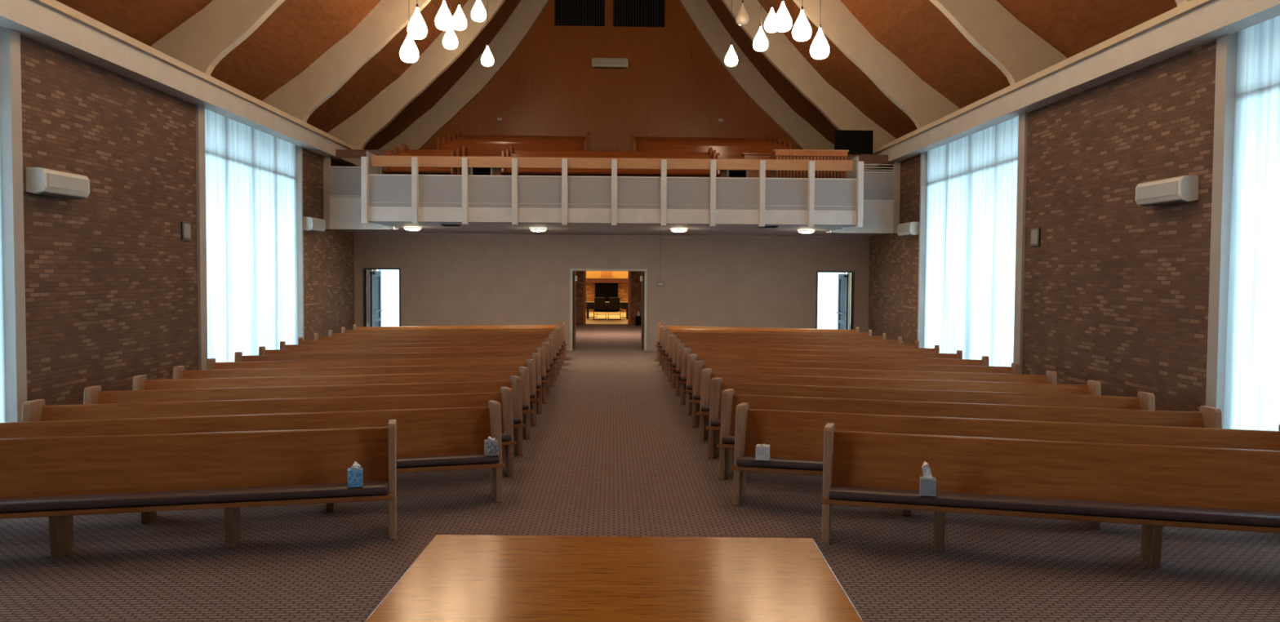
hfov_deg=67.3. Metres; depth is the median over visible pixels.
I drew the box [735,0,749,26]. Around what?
pendant lamp
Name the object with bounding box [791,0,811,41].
pendant lamp
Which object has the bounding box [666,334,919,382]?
pew
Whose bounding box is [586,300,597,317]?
armchair
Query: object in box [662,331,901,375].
pew
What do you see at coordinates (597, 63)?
air conditioner
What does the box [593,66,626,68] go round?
outlet
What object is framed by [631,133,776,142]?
pew
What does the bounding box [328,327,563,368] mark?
pew
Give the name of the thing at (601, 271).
ornament
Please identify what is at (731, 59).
pendant lamp
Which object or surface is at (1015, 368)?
pew
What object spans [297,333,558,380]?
pew
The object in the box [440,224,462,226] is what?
ceiling vent
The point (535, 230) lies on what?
diffuser
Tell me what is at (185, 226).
wall plate
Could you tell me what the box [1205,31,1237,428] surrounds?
window
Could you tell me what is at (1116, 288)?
wall
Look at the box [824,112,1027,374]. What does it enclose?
window
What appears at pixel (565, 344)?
pew
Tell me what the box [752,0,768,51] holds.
pendant lamp
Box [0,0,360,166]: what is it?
beam
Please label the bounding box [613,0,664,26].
louvres
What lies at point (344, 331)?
pew
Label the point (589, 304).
meeting table
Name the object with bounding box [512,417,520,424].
seat cushion
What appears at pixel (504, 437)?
seat cushion
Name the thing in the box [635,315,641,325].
trash can
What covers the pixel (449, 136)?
pew
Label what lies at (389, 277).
doorway
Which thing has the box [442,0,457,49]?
pendant lamp
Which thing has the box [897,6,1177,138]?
trim
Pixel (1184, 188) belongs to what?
air conditioner
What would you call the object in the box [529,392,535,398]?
seat cushion
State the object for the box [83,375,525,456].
pew
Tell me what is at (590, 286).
wall
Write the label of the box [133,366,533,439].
pew
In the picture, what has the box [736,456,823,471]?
seat cushion
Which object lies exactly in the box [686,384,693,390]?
seat cushion
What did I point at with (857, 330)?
pew
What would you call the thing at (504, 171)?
pew
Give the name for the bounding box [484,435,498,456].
tissue box
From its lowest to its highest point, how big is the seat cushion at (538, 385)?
0.134 m
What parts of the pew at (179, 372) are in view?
panel, backrest, panel, seat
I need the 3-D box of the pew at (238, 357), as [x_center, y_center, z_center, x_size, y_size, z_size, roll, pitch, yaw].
[-3.701,1.026,14.637,4.559,0.880,0.784,0,2,-16]
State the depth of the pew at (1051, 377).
12.76 m
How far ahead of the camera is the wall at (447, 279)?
25.46 m
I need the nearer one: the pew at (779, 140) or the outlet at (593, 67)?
the pew at (779, 140)
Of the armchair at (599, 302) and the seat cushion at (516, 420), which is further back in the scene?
the armchair at (599, 302)
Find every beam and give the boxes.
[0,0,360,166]
[863,0,1279,171]
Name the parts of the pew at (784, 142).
backrest, panel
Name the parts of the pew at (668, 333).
panel, backrest, panel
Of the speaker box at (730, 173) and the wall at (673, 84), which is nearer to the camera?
the speaker box at (730, 173)
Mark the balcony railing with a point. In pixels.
(414, 197)
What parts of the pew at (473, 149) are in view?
panel, seat, backrest, panel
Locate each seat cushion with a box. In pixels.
[0,481,388,512]
[396,453,499,467]
[501,433,511,441]
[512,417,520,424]
[522,404,528,409]
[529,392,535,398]
[536,383,540,388]
[680,376,686,381]
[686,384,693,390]
[693,394,700,399]
[701,405,709,412]
[710,419,720,426]
[721,435,734,444]
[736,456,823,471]
[828,485,1279,527]
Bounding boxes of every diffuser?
[405,228,420,231]
[531,229,545,231]
[671,230,686,231]
[800,231,813,233]
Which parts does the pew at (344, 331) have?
backrest, panel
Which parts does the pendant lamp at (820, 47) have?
lamp shade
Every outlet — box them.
[38,191,84,199]
[309,229,323,232]
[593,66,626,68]
[900,234,914,236]
[1140,200,1186,207]
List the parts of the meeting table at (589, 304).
leg, leg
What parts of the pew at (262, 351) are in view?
panel, backrest, panel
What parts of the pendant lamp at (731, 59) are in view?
lamp shade, cord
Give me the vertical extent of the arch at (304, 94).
10.410 m
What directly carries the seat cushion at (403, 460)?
on the pew at (433, 439)
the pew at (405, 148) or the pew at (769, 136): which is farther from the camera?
the pew at (769, 136)
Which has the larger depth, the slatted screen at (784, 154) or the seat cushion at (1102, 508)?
the slatted screen at (784, 154)
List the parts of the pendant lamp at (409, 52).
lamp shade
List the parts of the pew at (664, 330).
panel, backrest, panel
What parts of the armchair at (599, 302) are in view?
backrest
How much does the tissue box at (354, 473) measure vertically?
0.170 m
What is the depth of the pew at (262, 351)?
15.99 m
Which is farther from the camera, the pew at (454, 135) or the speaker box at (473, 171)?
the pew at (454, 135)
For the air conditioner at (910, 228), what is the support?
attached to the wall at (1116, 288)
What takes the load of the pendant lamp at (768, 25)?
hanging from the ceiling
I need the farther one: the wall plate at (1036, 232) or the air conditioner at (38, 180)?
the wall plate at (1036, 232)
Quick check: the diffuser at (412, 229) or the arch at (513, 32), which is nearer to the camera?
the diffuser at (412, 229)
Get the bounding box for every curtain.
[0,156,5,422]
[204,108,297,362]
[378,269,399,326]
[817,272,845,328]
[924,115,1018,366]
[1223,15,1279,431]
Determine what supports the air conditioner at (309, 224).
attached to the wall at (111, 277)
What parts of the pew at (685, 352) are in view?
seat, panel, backrest, panel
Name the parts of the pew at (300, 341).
panel, backrest, panel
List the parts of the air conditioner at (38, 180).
panel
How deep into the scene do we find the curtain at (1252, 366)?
10.38 m
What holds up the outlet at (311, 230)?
attached to the air conditioner at (309, 224)
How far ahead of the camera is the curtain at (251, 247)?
18.19 m
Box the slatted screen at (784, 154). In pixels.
[773,149,848,178]
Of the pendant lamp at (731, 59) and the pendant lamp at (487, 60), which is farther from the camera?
the pendant lamp at (487, 60)
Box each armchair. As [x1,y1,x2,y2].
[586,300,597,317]
[593,297,606,319]
[608,297,621,319]
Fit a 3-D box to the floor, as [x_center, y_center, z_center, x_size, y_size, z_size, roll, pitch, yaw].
[-0.668,1.175,23.957,14.220,0.120,56.200,0,2,-2]
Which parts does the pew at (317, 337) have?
panel, backrest, panel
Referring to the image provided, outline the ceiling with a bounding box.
[56,0,1177,150]
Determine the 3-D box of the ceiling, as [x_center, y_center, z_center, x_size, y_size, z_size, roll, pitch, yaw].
[-0.300,-8.472,12.769,17.800,11.150,34.600,0,2,-2]
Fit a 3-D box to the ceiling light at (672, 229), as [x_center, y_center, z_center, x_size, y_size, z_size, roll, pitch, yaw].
[0.893,-1.842,22.028,0.400,0.075,0.400,0,2,-2]
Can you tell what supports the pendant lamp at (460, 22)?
hanging from the ceiling
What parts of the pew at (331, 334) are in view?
panel, backrest, panel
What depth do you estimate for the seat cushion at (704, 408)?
11.57 m
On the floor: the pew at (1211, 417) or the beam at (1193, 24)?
the pew at (1211, 417)
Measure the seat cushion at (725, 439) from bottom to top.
0.134 m
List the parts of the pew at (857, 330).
panel, backrest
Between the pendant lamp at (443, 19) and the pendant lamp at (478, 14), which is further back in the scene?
the pendant lamp at (478, 14)
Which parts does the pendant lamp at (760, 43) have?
lamp shade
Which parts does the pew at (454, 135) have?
panel, backrest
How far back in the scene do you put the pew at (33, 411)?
9.47 m
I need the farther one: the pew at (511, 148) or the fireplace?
the fireplace
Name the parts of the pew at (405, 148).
panel, backrest, panel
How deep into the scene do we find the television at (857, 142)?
23.36 m
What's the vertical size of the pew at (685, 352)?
0.880 m
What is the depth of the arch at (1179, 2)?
11.21 m
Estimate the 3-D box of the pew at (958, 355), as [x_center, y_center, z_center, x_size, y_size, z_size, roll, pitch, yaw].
[2.854,1.023,15.737,4.582,0.880,0.784,1,2,14]
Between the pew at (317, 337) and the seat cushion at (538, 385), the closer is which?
the seat cushion at (538, 385)
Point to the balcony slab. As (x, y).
(499, 228)
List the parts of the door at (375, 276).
glass pane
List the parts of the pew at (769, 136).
backrest, panel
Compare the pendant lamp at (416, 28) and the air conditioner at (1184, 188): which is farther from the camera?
the pendant lamp at (416, 28)
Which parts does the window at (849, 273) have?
glass pane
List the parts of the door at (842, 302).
glass pane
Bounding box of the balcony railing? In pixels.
[360,155,863,227]
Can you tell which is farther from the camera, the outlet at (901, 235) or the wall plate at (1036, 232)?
the outlet at (901, 235)
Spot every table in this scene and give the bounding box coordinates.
[364,534,863,621]
[586,301,627,319]
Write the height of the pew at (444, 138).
0.880 m
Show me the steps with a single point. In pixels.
(495, 171)
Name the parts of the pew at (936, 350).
panel, backrest, panel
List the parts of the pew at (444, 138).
panel, backrest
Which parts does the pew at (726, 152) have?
panel, backrest, seat, panel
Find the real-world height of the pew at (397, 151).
0.880 m
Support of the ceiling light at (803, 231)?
attached to the balcony slab
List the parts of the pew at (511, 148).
panel, backrest, panel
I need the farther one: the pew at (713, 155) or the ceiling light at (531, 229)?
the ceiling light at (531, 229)
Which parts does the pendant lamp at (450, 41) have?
lamp shade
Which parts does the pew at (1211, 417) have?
seat, panel, backrest, panel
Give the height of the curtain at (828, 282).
2.790 m
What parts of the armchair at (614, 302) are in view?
backrest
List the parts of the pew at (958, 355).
seat, panel, backrest, panel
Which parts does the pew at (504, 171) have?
panel, backrest, seat, panel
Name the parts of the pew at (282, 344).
panel, backrest, panel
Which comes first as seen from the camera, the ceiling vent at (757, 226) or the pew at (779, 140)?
the ceiling vent at (757, 226)
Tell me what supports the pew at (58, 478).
on the floor
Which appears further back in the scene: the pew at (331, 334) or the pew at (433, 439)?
the pew at (331, 334)
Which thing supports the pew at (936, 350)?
on the floor
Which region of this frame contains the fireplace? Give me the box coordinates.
[586,278,627,311]
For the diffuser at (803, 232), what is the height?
0.055 m
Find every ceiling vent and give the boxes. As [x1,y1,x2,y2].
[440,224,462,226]
[757,226,778,227]
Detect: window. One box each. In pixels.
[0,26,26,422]
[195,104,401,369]
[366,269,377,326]
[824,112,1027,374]
[846,272,851,329]
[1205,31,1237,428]
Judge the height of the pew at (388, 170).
0.880 m
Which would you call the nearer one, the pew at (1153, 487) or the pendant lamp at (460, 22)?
the pew at (1153, 487)
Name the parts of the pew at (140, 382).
panel, backrest, panel, seat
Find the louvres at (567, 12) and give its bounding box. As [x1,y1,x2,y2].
[554,0,604,26]
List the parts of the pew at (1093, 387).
seat, panel, backrest, panel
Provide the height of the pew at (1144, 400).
0.880 m
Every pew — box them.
[0,400,505,524]
[0,419,396,558]
[22,386,516,476]
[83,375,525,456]
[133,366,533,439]
[173,359,538,425]
[206,352,544,413]
[234,346,548,404]
[258,342,552,395]
[280,337,555,386]
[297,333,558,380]
[314,330,560,374]
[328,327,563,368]
[342,324,565,364]
[353,322,567,359]
[382,149,456,174]
[394,146,462,174]
[401,144,467,156]
[436,137,586,156]
[442,136,587,151]
[447,133,588,151]
[452,132,589,151]
[457,130,590,151]
[500,151,720,177]
[505,147,715,158]
[509,145,712,155]
[631,132,771,151]
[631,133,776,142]
[631,136,781,151]
[632,137,786,151]
[633,140,791,159]
[654,323,859,360]
[657,325,871,364]
[659,328,885,369]
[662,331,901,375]
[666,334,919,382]
[669,338,939,388]
[673,343,962,395]
[677,348,989,404]
[683,354,1020,415]
[689,360,1057,427]
[697,368,1101,441]
[706,377,1155,458]
[716,388,1222,479]
[730,402,1279,528]
[821,422,1279,568]
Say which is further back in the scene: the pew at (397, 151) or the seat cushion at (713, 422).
the pew at (397, 151)
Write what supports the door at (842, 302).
in the wall at (447, 279)
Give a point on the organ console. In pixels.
(752, 174)
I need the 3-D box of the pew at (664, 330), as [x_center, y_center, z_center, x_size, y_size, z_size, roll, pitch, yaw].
[2.736,0.850,20.067,4.615,0.880,0.784,1,2,14]
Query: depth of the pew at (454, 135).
26.88 m
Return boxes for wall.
[20,34,354,405]
[354,232,869,351]
[421,0,800,151]
[575,271,644,324]
[586,271,628,311]
[867,40,1216,412]
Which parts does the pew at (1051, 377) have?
seat, panel, backrest, panel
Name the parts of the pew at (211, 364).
panel, backrest, panel, seat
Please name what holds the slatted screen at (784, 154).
on the balcony slab
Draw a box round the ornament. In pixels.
[600,271,613,277]
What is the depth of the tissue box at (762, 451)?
8.24 m
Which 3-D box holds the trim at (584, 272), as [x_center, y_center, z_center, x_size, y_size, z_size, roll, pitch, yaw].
[-1.330,-0.660,38.807,1.900,2.360,0.330,0,2,-2]
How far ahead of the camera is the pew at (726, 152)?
24.61 m
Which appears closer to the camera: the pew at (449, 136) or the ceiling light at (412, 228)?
the ceiling light at (412, 228)
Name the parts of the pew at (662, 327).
panel, backrest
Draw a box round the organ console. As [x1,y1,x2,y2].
[741,152,772,177]
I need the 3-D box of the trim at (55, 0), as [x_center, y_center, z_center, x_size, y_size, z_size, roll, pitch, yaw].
[-7.539,-3.834,12.650,0.810,0.800,34.400,0,2,-2]
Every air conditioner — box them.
[25,167,89,199]
[302,217,325,232]
[591,57,628,68]
[897,222,919,236]
[1135,175,1199,207]
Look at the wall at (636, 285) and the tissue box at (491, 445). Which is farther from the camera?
the wall at (636, 285)
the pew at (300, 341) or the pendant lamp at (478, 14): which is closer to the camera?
the pew at (300, 341)
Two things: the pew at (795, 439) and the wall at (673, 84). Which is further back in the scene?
the wall at (673, 84)
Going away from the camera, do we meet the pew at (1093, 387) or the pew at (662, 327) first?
the pew at (1093, 387)
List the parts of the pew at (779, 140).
backrest, panel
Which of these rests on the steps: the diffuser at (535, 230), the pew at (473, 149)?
the pew at (473, 149)
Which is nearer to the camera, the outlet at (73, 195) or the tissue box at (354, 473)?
the tissue box at (354, 473)
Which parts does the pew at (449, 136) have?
panel, backrest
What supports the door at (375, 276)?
in the wall at (447, 279)
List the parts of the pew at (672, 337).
panel, backrest, panel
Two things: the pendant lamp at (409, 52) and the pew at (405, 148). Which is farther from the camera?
the pew at (405, 148)
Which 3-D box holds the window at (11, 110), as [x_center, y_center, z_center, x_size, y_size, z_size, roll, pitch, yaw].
[-7.140,-0.777,8.448,0.320,4.930,5.140,0,2,-2]
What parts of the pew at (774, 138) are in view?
backrest, panel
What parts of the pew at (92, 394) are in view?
panel, backrest, panel, seat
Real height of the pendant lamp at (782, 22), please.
4.274 m
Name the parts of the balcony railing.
post, screen frame, post, screen frame, post, screen frame, post, screen frame, post, screen frame, rail, post, screen frame, post, screen frame, post, screen frame, post, screen frame, post, screen frame, post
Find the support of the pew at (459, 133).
on the steps
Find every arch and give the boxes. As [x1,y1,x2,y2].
[151,0,1066,85]
[262,0,959,128]
[328,0,896,150]
[377,0,834,150]
[1174,0,1191,6]
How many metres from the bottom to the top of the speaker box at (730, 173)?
0.570 m
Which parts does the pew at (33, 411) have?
panel, backrest, panel, seat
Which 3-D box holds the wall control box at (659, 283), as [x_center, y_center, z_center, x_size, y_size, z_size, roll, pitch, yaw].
[0.543,-1.335,25.469,0.180,1.350,0.046,0,2,-2]
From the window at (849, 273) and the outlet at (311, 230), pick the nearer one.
the outlet at (311, 230)
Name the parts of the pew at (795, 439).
panel, seat, leg, backrest, leg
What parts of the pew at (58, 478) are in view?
leg, backrest, seat, leg, panel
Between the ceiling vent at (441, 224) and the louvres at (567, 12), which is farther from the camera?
the louvres at (567, 12)
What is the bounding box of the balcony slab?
[337,221,886,236]
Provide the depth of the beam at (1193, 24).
13.02 m
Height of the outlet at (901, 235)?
0.032 m
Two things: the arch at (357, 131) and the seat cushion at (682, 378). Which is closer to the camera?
the seat cushion at (682, 378)
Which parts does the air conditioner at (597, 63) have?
panel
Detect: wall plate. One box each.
[181,221,191,240]
[1030,227,1040,246]
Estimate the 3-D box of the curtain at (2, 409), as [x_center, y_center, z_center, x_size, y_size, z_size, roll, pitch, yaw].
[-7.109,-0.805,8.418,0.100,4.730,4.880,0,2,-2]
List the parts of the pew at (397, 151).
panel, backrest, panel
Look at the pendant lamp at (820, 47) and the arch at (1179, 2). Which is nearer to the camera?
the arch at (1179, 2)
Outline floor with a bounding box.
[0,311,1279,621]
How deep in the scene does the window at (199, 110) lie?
20.90 m
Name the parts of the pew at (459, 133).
panel, backrest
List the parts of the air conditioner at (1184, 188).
panel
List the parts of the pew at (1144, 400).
seat, panel, backrest, panel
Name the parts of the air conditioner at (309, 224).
panel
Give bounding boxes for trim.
[55,0,313,126]
[582,271,631,324]
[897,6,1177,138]
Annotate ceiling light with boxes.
[404,226,422,231]
[529,228,546,231]
[670,228,687,231]
[797,229,815,233]
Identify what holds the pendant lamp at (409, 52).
hanging from the ceiling
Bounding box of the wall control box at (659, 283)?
[657,235,663,286]
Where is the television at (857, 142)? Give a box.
[834,129,873,154]
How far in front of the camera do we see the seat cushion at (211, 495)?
7.00 m
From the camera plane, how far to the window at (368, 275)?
27.35 m
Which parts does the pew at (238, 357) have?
panel, backrest, panel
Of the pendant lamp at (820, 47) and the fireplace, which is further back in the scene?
the fireplace
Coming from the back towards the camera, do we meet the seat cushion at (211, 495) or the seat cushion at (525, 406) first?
the seat cushion at (525, 406)
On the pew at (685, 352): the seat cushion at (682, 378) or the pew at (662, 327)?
the seat cushion at (682, 378)
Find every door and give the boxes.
[363,267,400,326]
[569,268,647,351]
[815,271,854,329]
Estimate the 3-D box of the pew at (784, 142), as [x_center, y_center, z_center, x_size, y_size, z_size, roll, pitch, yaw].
[1.821,-4.065,25.174,4.010,0.880,0.779,0,2,-2]
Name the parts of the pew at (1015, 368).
seat, panel, backrest, panel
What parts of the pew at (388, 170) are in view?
panel, seat, backrest, panel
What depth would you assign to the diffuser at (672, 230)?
21.92 m
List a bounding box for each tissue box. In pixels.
[347,461,362,487]
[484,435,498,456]
[755,444,769,460]
[919,461,936,496]
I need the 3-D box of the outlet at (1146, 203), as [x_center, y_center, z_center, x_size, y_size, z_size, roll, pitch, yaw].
[6.356,-1.309,11.706,0.080,0.032,0.850,0,2,-2]
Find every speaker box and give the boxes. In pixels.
[470,167,492,175]
[726,169,748,177]
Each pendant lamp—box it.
[399,0,418,62]
[407,0,427,39]
[435,0,453,30]
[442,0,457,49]
[452,0,466,30]
[471,0,486,22]
[480,43,493,66]
[724,0,737,66]
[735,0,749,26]
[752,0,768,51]
[764,4,776,32]
[773,0,791,31]
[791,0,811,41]
[809,0,829,59]
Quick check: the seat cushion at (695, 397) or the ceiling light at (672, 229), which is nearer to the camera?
the seat cushion at (695, 397)
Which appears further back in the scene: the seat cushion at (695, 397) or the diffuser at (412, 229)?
the diffuser at (412, 229)
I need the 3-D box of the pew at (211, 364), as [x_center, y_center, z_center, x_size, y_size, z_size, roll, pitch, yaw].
[-3.644,1.069,13.558,4.523,0.880,0.784,0,2,-16]
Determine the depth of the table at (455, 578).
3.89 m
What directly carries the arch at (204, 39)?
attached to the ceiling
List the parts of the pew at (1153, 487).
panel, leg, seat, backrest, leg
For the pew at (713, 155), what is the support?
on the steps
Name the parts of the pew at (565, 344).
backrest, panel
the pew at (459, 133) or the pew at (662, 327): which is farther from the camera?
the pew at (459, 133)
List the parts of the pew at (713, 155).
panel, backrest, panel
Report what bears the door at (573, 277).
in the wall at (447, 279)
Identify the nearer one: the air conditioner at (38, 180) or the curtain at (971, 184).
the air conditioner at (38, 180)
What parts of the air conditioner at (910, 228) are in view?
panel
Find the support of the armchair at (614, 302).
on the floor
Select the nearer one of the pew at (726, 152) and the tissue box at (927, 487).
the tissue box at (927, 487)
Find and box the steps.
[461,167,775,177]
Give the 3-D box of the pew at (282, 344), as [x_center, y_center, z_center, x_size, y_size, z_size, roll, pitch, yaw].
[-3.814,0.939,16.793,4.631,0.880,0.784,0,2,-16]
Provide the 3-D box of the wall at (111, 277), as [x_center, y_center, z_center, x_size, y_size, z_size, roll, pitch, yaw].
[-7.243,-0.869,10.499,0.310,4.950,29.850,0,2,-2]
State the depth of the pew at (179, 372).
12.73 m
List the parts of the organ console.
lid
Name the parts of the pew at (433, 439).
leg, backrest, leg, seat, panel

